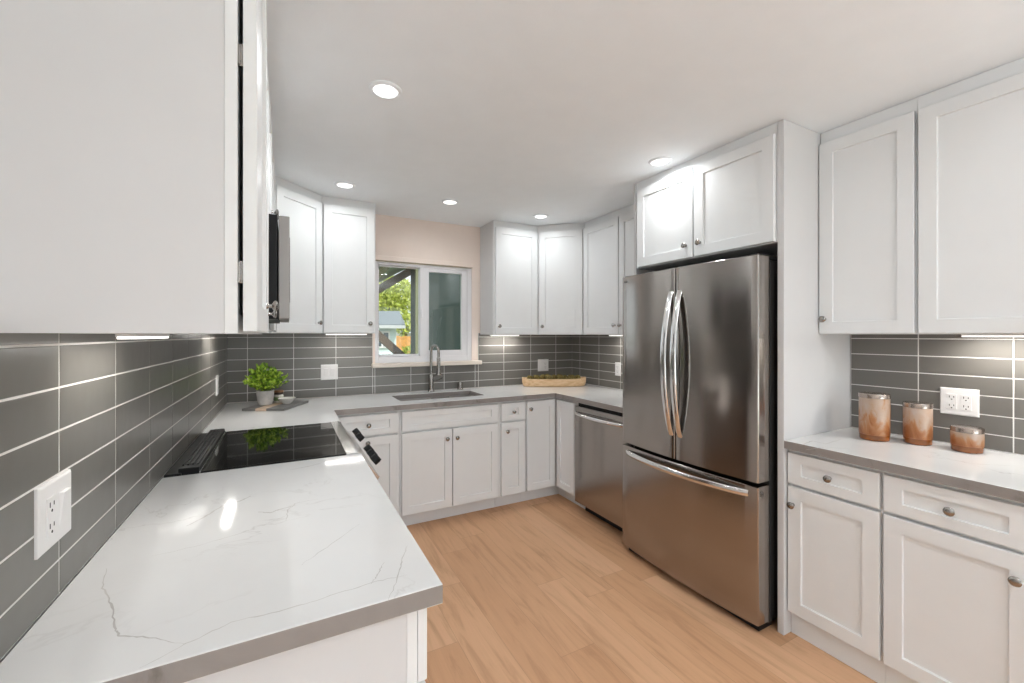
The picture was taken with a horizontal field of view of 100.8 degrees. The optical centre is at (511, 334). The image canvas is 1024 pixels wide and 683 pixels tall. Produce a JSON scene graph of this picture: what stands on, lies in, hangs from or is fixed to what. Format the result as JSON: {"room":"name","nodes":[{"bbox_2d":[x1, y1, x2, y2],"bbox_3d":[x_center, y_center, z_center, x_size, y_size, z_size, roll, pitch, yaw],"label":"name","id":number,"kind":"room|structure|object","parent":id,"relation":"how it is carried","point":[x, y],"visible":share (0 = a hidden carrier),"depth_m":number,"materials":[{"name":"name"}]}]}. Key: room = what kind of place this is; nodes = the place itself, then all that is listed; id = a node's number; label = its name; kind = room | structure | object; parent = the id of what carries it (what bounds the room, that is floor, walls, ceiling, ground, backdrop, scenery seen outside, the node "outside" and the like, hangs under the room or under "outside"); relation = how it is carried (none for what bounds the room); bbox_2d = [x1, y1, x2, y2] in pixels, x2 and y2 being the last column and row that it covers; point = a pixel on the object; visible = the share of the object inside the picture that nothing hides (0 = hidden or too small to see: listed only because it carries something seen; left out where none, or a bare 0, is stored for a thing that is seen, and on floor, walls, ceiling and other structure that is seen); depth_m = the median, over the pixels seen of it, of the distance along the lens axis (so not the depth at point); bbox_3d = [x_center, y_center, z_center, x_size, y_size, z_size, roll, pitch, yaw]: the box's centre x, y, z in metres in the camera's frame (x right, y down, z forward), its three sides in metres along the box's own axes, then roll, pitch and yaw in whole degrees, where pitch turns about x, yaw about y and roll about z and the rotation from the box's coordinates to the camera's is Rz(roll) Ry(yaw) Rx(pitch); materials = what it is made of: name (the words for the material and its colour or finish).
{"room":"kitchen","nodes":[
{"label":"kitchen","id":0,"kind":"room"},
{"bbox_2d":[0,333,226,662],"bbox_3d":[-0.511,0.197,-0.007,0.148,2.420,7.147,0,0,-28],"label":"wall","id":1,"kind":"structure","parent":0,"point":[118,414],"depth_m":0.90,"materials":[{"name":"grey tile"}]},
{"bbox_2d":[34,469,70,559],"bbox_3d":[-0.839,0.324,0.781,0.014,0.120,0.125,0,0,-28],"label":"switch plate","id":2,"kind":"object","parent":1,"relation":"attached to","point":[52,499],"visible":1,"depth_m":0.76,"materials":[{"name":"white plastic"}]},
{"bbox_2d":[46,494,56,537],"bbox_3d":[-0.828,0.324,0.761,0.002,0.067,0.033,0,0,-28],"label":"receptacle","id":3,"kind":"object","parent":2,"relation":"attached to","point":[51,499],"depth_m":0.76,"materials":[{"name":"white plastic"}]},
{"bbox_2d":[0,0,278,333],"bbox_3d":[-0.715,-0.507,0.913,0.364,1.008,0.444,0,0,-28],"label":"upper cabinet","id":4,"kind":"object","parent":1,"relation":"attached to","point":[133,133],"visible":1,"depth_m":0.71,"materials":[{"name":"white paint"}]},
{"bbox_2d":[115,334,169,338],"bbox_3d":[-0.845,0.003,0.978,0.033,0.011,0.280,0,0,-28],"label":"light","id":5,"kind":"object","parent":4,"relation":"attached to","point":[119,336],"visible":0.98,"depth_m":0.90,"materials":[{"name":"white plastic"}]},
{"bbox_2d":[117,336,168,338],"bbox_3d":[-0.845,0.006,0.978,0.029,0.005,0.276,0,0,-28],"label":"diffuser","id":6,"kind":"object","parent":5,"relation":"attached to","point":[118,337],"depth_m":0.90,"materials":[{"name":"white plastic"}]},
{"bbox_2d":[216,375,218,395],"bbox_3d":[-1.806,0.307,2.596,0.009,0.120,0.072,0,0,-28],"label":"outlet plate","id":7,"kind":"object","parent":1,"relation":"attached to","point":[217,376],"visible":1,"depth_m":2.58,"materials":[{"name":"white plastic"}]},
{"bbox_2d":[254,67,276,333],"bbox_3d":[-0.939,-0.507,1.323,0.352,1.008,0.485,0,0,-28],"label":"upper cabinet","id":8,"kind":"object","parent":1,"relation":"attached to","point":[274,314],"visible":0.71,"depth_m":1.56,"materials":[{"name":"white paint"}]},
{"bbox_2d":[269,163,275,330],"bbox_3d":[-1.506,-0.517,2.390,0.352,0.987,0.476,0,0,-28],"label":"upper cabinet","id":9,"kind":"object","parent":1,"relation":"attached to","point":[272,326],"visible":0.03,"depth_m":2.53,"materials":[{"name":"white paint"}]},
{"bbox_2d":[269,94,278,219],"bbox_3d":[-1.224,-0.743,1.859,0.352,0.536,0.718,0,0,-28],"label":"upper cabinet","id":10,"kind":"object","parent":1,"relation":"attached to","point":[271,150],"visible":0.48,"depth_m":1.88,"materials":[{"name":"white paint"}]},
{"bbox_2d":[269,214,289,323],"bbox_3d":[-1.205,-0.260,1.869,0.396,0.406,0.712,0,0,-28],"label":"microwave","id":11,"kind":"object","parent":1,"relation":"attached to","point":[279,240],"visible":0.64,"depth_m":1.64,"materials":[{"name":"black metal"}]},
{"bbox_2d":[227,214,571,402],"bbox_3d":[-0.745,0.197,3.832,3.057,2.420,0.148,0,0,-28],"label":"wall","id":12,"kind":"structure","parent":0,"point":[505,360],"depth_m":3.63,"materials":[{"name":"grey tile"}]},
{"bbox_2d":[269,176,322,332],"bbox_3d":[-1.641,-0.511,2.927,0.604,0.999,0.604,0,0,-28],"label":"upper cabinet","id":13,"kind":"object","parent":12,"relation":"attached to","point":[303,206],"visible":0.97,"depth_m":2.89,"materials":[{"name":"white paint"}]},
{"bbox_2d":[227,333,372,402],"bbox_3d":[-1.612,0.236,3.292,1.018,0.509,0.008,0,0,-28],"label":"backsplash","id":14,"kind":"structure","parent":12,"relation":"attached to","point":[300,355],"depth_m":3.28,"materials":[{"name":"grey tile"}]},
{"bbox_2d":[321,364,337,379],"bbox_3d":[-1.451,0.295,3.365,0.125,0.120,0.014,0,0,-28],"label":"switch plate","id":15,"kind":"object","parent":12,"relation":"attached to","point":[328,372],"visible":1,"depth_m":3.37,"materials":[{"name":"white plastic"}]},
{"bbox_2d":[322,196,374,333],"bbox_3d":[-1.271,-0.511,3.270,0.376,0.999,0.346,0,0,-28],"label":"upper cabinet","id":16,"kind":"object","parent":12,"relation":"attached to","point":[348,226],"visible":0.96,"depth_m":3.15,"materials":[{"name":"white paint"}]},
{"bbox_2d":[326,333,366,334],"bbox_3d":[-1.295,-0.006,3.315,0.300,0.011,0.030,0,0,-28],"label":"light","id":17,"kind":"object","parent":16,"relation":"attached to","point":[326,333],"visible":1,"depth_m":3.30,"materials":[{"name":"white plastic"}]},
{"bbox_2d":[326,334,366,334],"bbox_3d":[-1.295,-0.003,3.315,0.296,0.005,0.026,0,0,-28],"label":"diffuser","id":18,"kind":"object","parent":17,"relation":"attached to","point":[326,334],"depth_m":3.30,"materials":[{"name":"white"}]},
{"bbox_2d":[373,364,477,393],"bbox_3d":[-0.740,0.382,3.755,0.957,0.218,0.008,0,0,-28],"label":"backsplash","id":19,"kind":"structure","parent":12,"relation":"attached to","point":[393,379],"depth_m":3.72,"materials":[{"name":"grey tile"}]},
{"bbox_2d":[371,255,481,367],"bbox_3d":[-0.744,-0.196,3.774,0.987,0.937,0.140,0,0,-28],"label":"window","id":20,"kind":"structure","parent":12,"relation":"in","point":[418,307],"depth_m":3.76,"materials":[{"name":"white plastic"}]},
{"bbox_2d":[480,220,537,334],"bbox_3d":[-0.019,-0.507,3.935,0.452,1.008,0.346,0,0,-28],"label":"upper cabinet","id":21,"kind":"object","parent":12,"relation":"attached to","point":[508,250],"visible":1,"depth_m":3.82,"materials":[{"name":"white paint"}]},
{"bbox_2d":[478,333,571,386],"bbox_3d":[0.161,0.236,4.233,1.082,0.509,0.008,0,0,-28],"label":"backsplash","id":22,"kind":"structure","parent":12,"relation":"attached to","point":[505,360],"depth_m":4.18,"materials":[{"name":"grey tile"}]},
{"bbox_2d":[538,359,547,370],"bbox_3d":[0.319,0.307,4.305,0.125,0.120,0.014,0,0,-28],"label":"switch plate","id":23,"kind":"object","parent":12,"relation":"attached to","point":[542,363],"visible":1,"depth_m":4.30,"materials":[{"name":"white plastic"}]},
{"bbox_2d":[538,223,584,334],"bbox_3d":[0.505,-0.507,4.068,0.607,1.008,0.602,0,0,-28],"label":"upper cabinet","id":24,"kind":"object","parent":12,"relation":"attached to","point":[561,246],"visible":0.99,"depth_m":3.86,"materials":[{"name":"white paint"}]},
{"bbox_2d":[407,494,876,682],"bbox_3d":[0.897,1.467,0.741,3.337,0.120,7.147,0,0,-28],"label":"floor","id":25,"kind":"structure","parent":0,"point":[545,589],"depth_m":2.10,"materials":[{"name":"brown wood"}]},
{"bbox_2d":[164,421,380,479],"bbox_3d":[-1.052,0.948,1.935,0.767,0.961,0.744,0,0,-28],"label":"range","id":26,"kind":"object","parent":25,"relation":"on","point":[214,450],"visible":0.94,"depth_m":1.84,"materials":[{"name":"black glass"}]},
{"bbox_2d":[186,608,426,682],"bbox_3d":[-0.555,0.970,0.930,0.662,0.874,0.512,0,0,-28],"label":"base cabinet","id":27,"kind":"object","parent":25,"relation":"on","point":[394,650],"visible":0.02,"depth_m":0.78,"materials":[{"name":"white paint"}]},
{"bbox_2d":[0,453,442,682],"bbox_3d":[-0.669,0.511,1.145,0.652,0.039,1.056,0,0,-28],"label":"countertop","id":28,"kind":"structure","parent":27,"relation":"on","point":[211,573],"depth_m":0.86,"materials":[{"name":"white stone"}]},
{"bbox_2d":[337,410,398,513],"bbox_3d":[-1.128,0.970,3.173,0.434,0.874,0.660,0,0,-28],"label":"base cabinet","id":29,"kind":"object","parent":25,"relation":"on","point":[380,430],"visible":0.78,"depth_m":2.96,"materials":[{"name":"white paint"}]},
{"bbox_2d":[399,402,498,525],"bbox_3d":[-0.587,0.970,3.461,0.788,0.874,0.660,0,0,-28],"label":"base cabinet","id":30,"kind":"object","parent":25,"relation":"on","point":[449,455],"visible":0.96,"depth_m":3.18,"materials":[{"name":"white paint"}]},
{"bbox_2d":[495,400,524,506],"bbox_3d":[-0.130,0.970,3.704,0.243,0.874,0.660,0,0,-28],"label":"base cabinet","id":31,"kind":"object","parent":25,"relation":"on","point":[511,413],"visible":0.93,"depth_m":3.44,"materials":[{"name":"white paint"}]},
{"bbox_2d":[521,397,584,508],"bbox_3d":[0.445,0.970,3.864,0.918,0.874,0.915,0,0,-28],"label":"base cabinet","id":32,"kind":"object","parent":25,"relation":"on","point":[549,422],"visible":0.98,"depth_m":3.56,"materials":[{"name":"white paint"}]},
{"bbox_2d":[202,384,622,432],"bbox_3d":[-0.351,0.511,3.090,3.040,0.039,1.530,0,0,-28],"label":"countertop","id":33,"kind":"structure","parent":32,"relation":"on","point":[231,417],"depth_m":3.09,"materials":[{"name":"white stone"}]},
{"bbox_2d":[242,400,308,410],"bbox_3d":[-1.612,0.484,2.909,0.270,0.016,0.345,0,0,-1],"label":"serving board","id":34,"kind":"object","parent":33,"relation":"on","point":[274,406],"visible":0.69,"depth_m":2.82,"materials":[{"name":"grey stone"}]},
{"bbox_2d":[243,362,289,405],"bbox_3d":[-1.671,0.328,2.884,0.288,0.294,0.245,0,0,-28],"label":"potted plant","id":35,"kind":"object","parent":34,"relation":"on","point":[264,380],"visible":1,"depth_m":2.85,"materials":[{"name":"green plant"}]},
{"bbox_2d":[274,390,283,402],"bbox_3d":[-1.642,0.432,2.983,0.061,0.086,0.061,0,0,-28],"label":"jar","id":36,"kind":"object","parent":34,"relation":"on","point":[277,393],"visible":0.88,"depth_m":2.96,"materials":[{"name":"beige glass"}]},
{"bbox_2d":[278,397,295,403],"bbox_3d":[-1.558,0.455,2.932,0.110,0.041,0.110,0,0,-28],"label":"bowl","id":37,"kind":"object","parent":34,"relation":"on","point":[285,400],"visible":1,"depth_m":2.91,"materials":[{"name":"white ceramic"}]},
{"bbox_2d":[428,344,441,391],"bbox_3d":[-0.669,0.286,3.663,0.147,0.411,0.094,0,0,18],"label":"faucet","id":38,"kind":"object","parent":33,"relation":"on","point":[438,372],"visible":1,"depth_m":3.67,"materials":[{"name":"silver metal"}]},
{"bbox_2d":[399,395,471,400],"bbox_3d":[-0.600,0.631,3.452,0.727,0.199,0.370,0,0,-28],"label":"sink","id":39,"kind":"object","parent":33,"relation":"in","point":[460,395],"visible":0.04,"depth_m":3.61,"materials":[{"name":"silver metal"}]},
{"bbox_2d":[457,381,462,389],"bbox_3d":[-0.469,0.456,3.833,0.054,0.072,0.054,0,0,-28],"label":"air gap","id":40,"kind":"object","parent":33,"relation":"on","point":[460,384],"visible":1,"depth_m":3.81,"materials":[{"name":"silver metal"}]},
{"bbox_2d":[522,377,585,386],"bbox_3d":[0.406,0.449,4.094,0.622,0.086,0.212,0,0,-4],"label":"dough bowl","id":41,"kind":"object","parent":33,"relation":"on","point":[526,382],"visible":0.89,"depth_m":4.00,"materials":[{"name":"brown wood"}]},
{"bbox_2d":[574,403,625,531],"bbox_3d":[0.884,0.971,3.231,0.670,0.872,0.598,0,0,-28],"label":"dishwasher","id":42,"kind":"object","parent":25,"relation":"on","point":[599,442],"visible":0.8,"depth_m":3.09,"materials":[{"name":"silver metal"}]},
{"bbox_2d":[579,403,622,415],"bbox_3d":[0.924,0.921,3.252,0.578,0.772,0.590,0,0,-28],"label":"control panel","id":43,"kind":"object","parent":42,"relation":"in","point":[580,404],"depth_m":3.13,"materials":[{"name":"black plastic"}]},
{"bbox_2d":[623,254,777,630],"bbox_3d":[1.198,0.512,2.514,0.787,1.790,0.908,0,0,-28],"label":"refrigerator","id":44,"kind":"object","parent":25,"relation":"on","point":[700,341],"visible":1,"depth_m":2.19,"materials":[{"name":"silver metal"}]},
{"bbox_2d":[634,119,849,634],"bbox_3d":[1.294,0.198,2.544,0.660,2.418,0.971,0,0,-28],"label":"tall cabinet","id":45,"kind":"object","parent":25,"relation":"on","point":[757,192],"visible":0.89,"depth_m":2.10,"materials":[{"name":"white paint"}]},
{"bbox_2d":[787,450,885,682],"bbox_3d":[1.623,0.970,1.963,0.620,0.874,0.358,0,0,-28],"label":"base cabinet","id":46,"kind":"object","parent":25,"relation":"on","point":[835,508],"visible":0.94,"depth_m":1.81,"materials":[{"name":"white paint"}]},
{"bbox_2d":[883,471,1023,682],"bbox_3d":[1.801,0.970,1.628,0.620,0.874,0.400,0,0,-28],"label":"base cabinet","id":47,"kind":"object","parent":25,"relation":"on","point":[953,558],"visible":0.97,"depth_m":1.51,"materials":[{"name":"white paint"}]},
{"bbox_2d":[784,427,1023,502],"bbox_3d":[1.678,0.511,1.765,0.700,0.039,0.760,0,0,-28],"label":"countertop","id":48,"kind":"structure","parent":47,"relation":"on","point":[999,474],"depth_m":1.67,"materials":[{"name":"white stone"}]},
{"bbox_2d":[858,391,890,441],"bbox_3d":[1.709,0.382,1.998,0.117,0.219,0.117,0,0,38],"label":"canister","id":49,"kind":"object","parent":48,"relation":"on","point":[874,407],"visible":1,"depth_m":1.95,"materials":[{"name":"orange glass"}]},
{"bbox_2d":[902,401,932,445],"bbox_3d":[1.840,0.398,1.921,0.102,0.187,0.102,0,0,27],"label":"canister","id":50,"kind":"object","parent":48,"relation":"on","point":[917,415],"visible":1,"depth_m":1.89,"materials":[{"name":"orange glass"}]},
{"bbox_2d":[950,424,984,453],"bbox_3d":[1.925,0.439,1.792,0.102,0.105,0.102,0,0,18],"label":"canister","id":51,"kind":"object","parent":48,"relation":"on","point":[970,439],"visible":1,"depth_m":1.76,"materials":[{"name":"orange glass"}]},
{"bbox_2d":[267,0,1023,226],"bbox_3d":[0.897,-1.088,0.741,3.337,0.150,7.147,0,0,-28],"label":"ceiling","id":52,"kind":"structure","parent":0,"point":[514,111],"depth_m":1.67,"materials":[{"name":"paint"}]},
{"bbox_2d":[334,181,354,188],"bbox_3d":[-1.124,-1.008,2.851,0.132,0.009,0.132,0,0,-28],"label":"recessed light","id":53,"kind":"object","parent":52,"relation":"in","point":[342,184],"visible":1,"depth_m":2.83,"materials":[{"name":"paint"}]},
{"bbox_2d":[369,80,401,99],"bbox_3d":[-0.522,-1.008,1.748,0.132,0.009,0.132,0,0,-28],"label":"recessed light","id":54,"kind":"object","parent":52,"relation":"in","point":[383,89],"visible":1,"depth_m":1.74,"materials":[{"name":"paint"}]},
{"bbox_2d":[441,199,458,204],"bbox_3d":[-0.470,-1.008,3.214,0.132,0.009,0.132,0,0,-28],"label":"recessed light","id":55,"kind":"object","parent":52,"relation":"in","point":[444,201],"visible":1,"depth_m":3.19,"materials":[{"name":"paint"}]},
{"bbox_2d":[533,214,548,218],"bbox_3d":[0.247,-1.008,3.606,0.132,0.009,0.132,0,0,-28],"label":"recessed light","id":56,"kind":"object","parent":52,"relation":"in","point":[537,216],"visible":1,"depth_m":3.59,"materials":[{"name":"paint"}]},
{"bbox_2d":[648,156,671,165],"bbox_3d":[0.862,-1.008,2.466,0.132,0.009,0.132,0,0,-28],"label":"recessed light","id":57,"kind":"object","parent":52,"relation":"in","point":[663,160],"visible":1,"depth_m":2.45,"materials":[{"name":"paint"}]},
{"bbox_2d":[572,334,1023,454],"bbox_3d":[2.305,0.197,1.488,0.148,2.420,7.147,0,0,-28],"label":"wall","id":58,"kind":"structure","parent":0,"point":[907,367],"depth_m":1.98,"materials":[{"name":"grey tile"}]},
{"bbox_2d":[572,335,622,389],"bbox_3d":[0.995,0.236,3.806,0.008,0.509,1.529,0,0,-28],"label":"backsplash","id":59,"kind":"structure","parent":58,"relation":"attached to","point":[594,357],"depth_m":4.10,"materials":[{"name":"grey tile"}]},
{"bbox_2d":[584,204,633,334],"bbox_3d":[0.979,-0.507,3.455,0.346,1.008,0.926,0,0,-28],"label":"upper cabinet","id":60,"kind":"object","parent":58,"relation":"attached to","point":[608,238],"visible":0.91,"depth_m":3.53,"materials":[{"name":"white paint"}]},
{"bbox_2d":[615,362,620,375],"bbox_3d":[0.962,0.310,3.851,0.009,0.120,0.072,0,0,-28],"label":"outlet plate","id":61,"kind":"object","parent":58,"relation":"attached to","point":[617,365],"visible":1,"depth_m":3.85,"materials":[{"name":"white plastic"}]},
{"bbox_2d":[818,97,917,333],"bbox_3d":[1.744,-0.507,2.020,0.340,1.008,0.369,0,0,-28],"label":"upper cabinet","id":62,"kind":"object","parent":58,"relation":"attached to","point":[868,166],"visible":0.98,"depth_m":1.93,"materials":[{"name":"white paint"}]},
{"bbox_2d":[851,334,1023,454],"bbox_3d":[1.989,0.236,1.934,0.008,0.509,0.750,0,0,-28],"label":"backsplash","id":63,"kind":"structure","parent":58,"relation":"attached to","point":[907,367],"depth_m":1.94,"materials":[{"name":"grey tile"}]},
{"bbox_2d":[940,387,979,417],"bbox_3d":[2.000,0.299,1.896,0.009,0.120,0.125,0,0,-28],"label":"outlet plate","id":64,"kind":"object","parent":58,"relation":"attached to","point":[955,401],"visible":1,"depth_m":1.89,"materials":[{"name":"white plastic"}]},
{"bbox_2d":[947,393,956,408],"bbox_3d":[1.987,0.299,1.915,0.002,0.067,0.033,0,0,-28],"label":"receptacle","id":65,"kind":"object","parent":64,"relation":"attached to","point":[951,397],"depth_m":1.91,"materials":[{"name":"white plastic"}]},
{"bbox_2d":[961,395,970,410],"bbox_3d":[2.009,0.299,1.874,0.002,0.067,0.033,0,0,-28],"label":"receptacle","id":66,"kind":"object","parent":64,"relation":"attached to","point":[965,399],"depth_m":1.87,"materials":[{"name":"white plastic"}]},
{"bbox_2d":[918,57,1023,333],"bbox_3d":[1.922,-0.507,1.685,0.340,1.008,0.388,0,0,-28],"label":"upper cabinet","id":67,"kind":"object","parent":58,"relation":"attached to","point":[971,130],"visible":1,"depth_m":1.65,"materials":[{"name":"white paint"}]},
{"bbox_2d":[961,334,1023,336],"bbox_3d":[2.004,0.003,1.692,0.035,0.011,0.290,0,0,-28],"label":"light","id":68,"kind":"object","parent":67,"relation":"attached to","point":[962,335],"visible":1,"depth_m":1.73,"materials":[{"name":"white plastic"}]},
{"bbox_2d":[962,336,1023,336],"bbox_3d":[2.004,0.006,1.692,0.031,0.005,0.286,0,0,-28],"label":"diffuser","id":69,"kind":"object","parent":68,"relation":"attached to","point":[962,336],"depth_m":1.73,"materials":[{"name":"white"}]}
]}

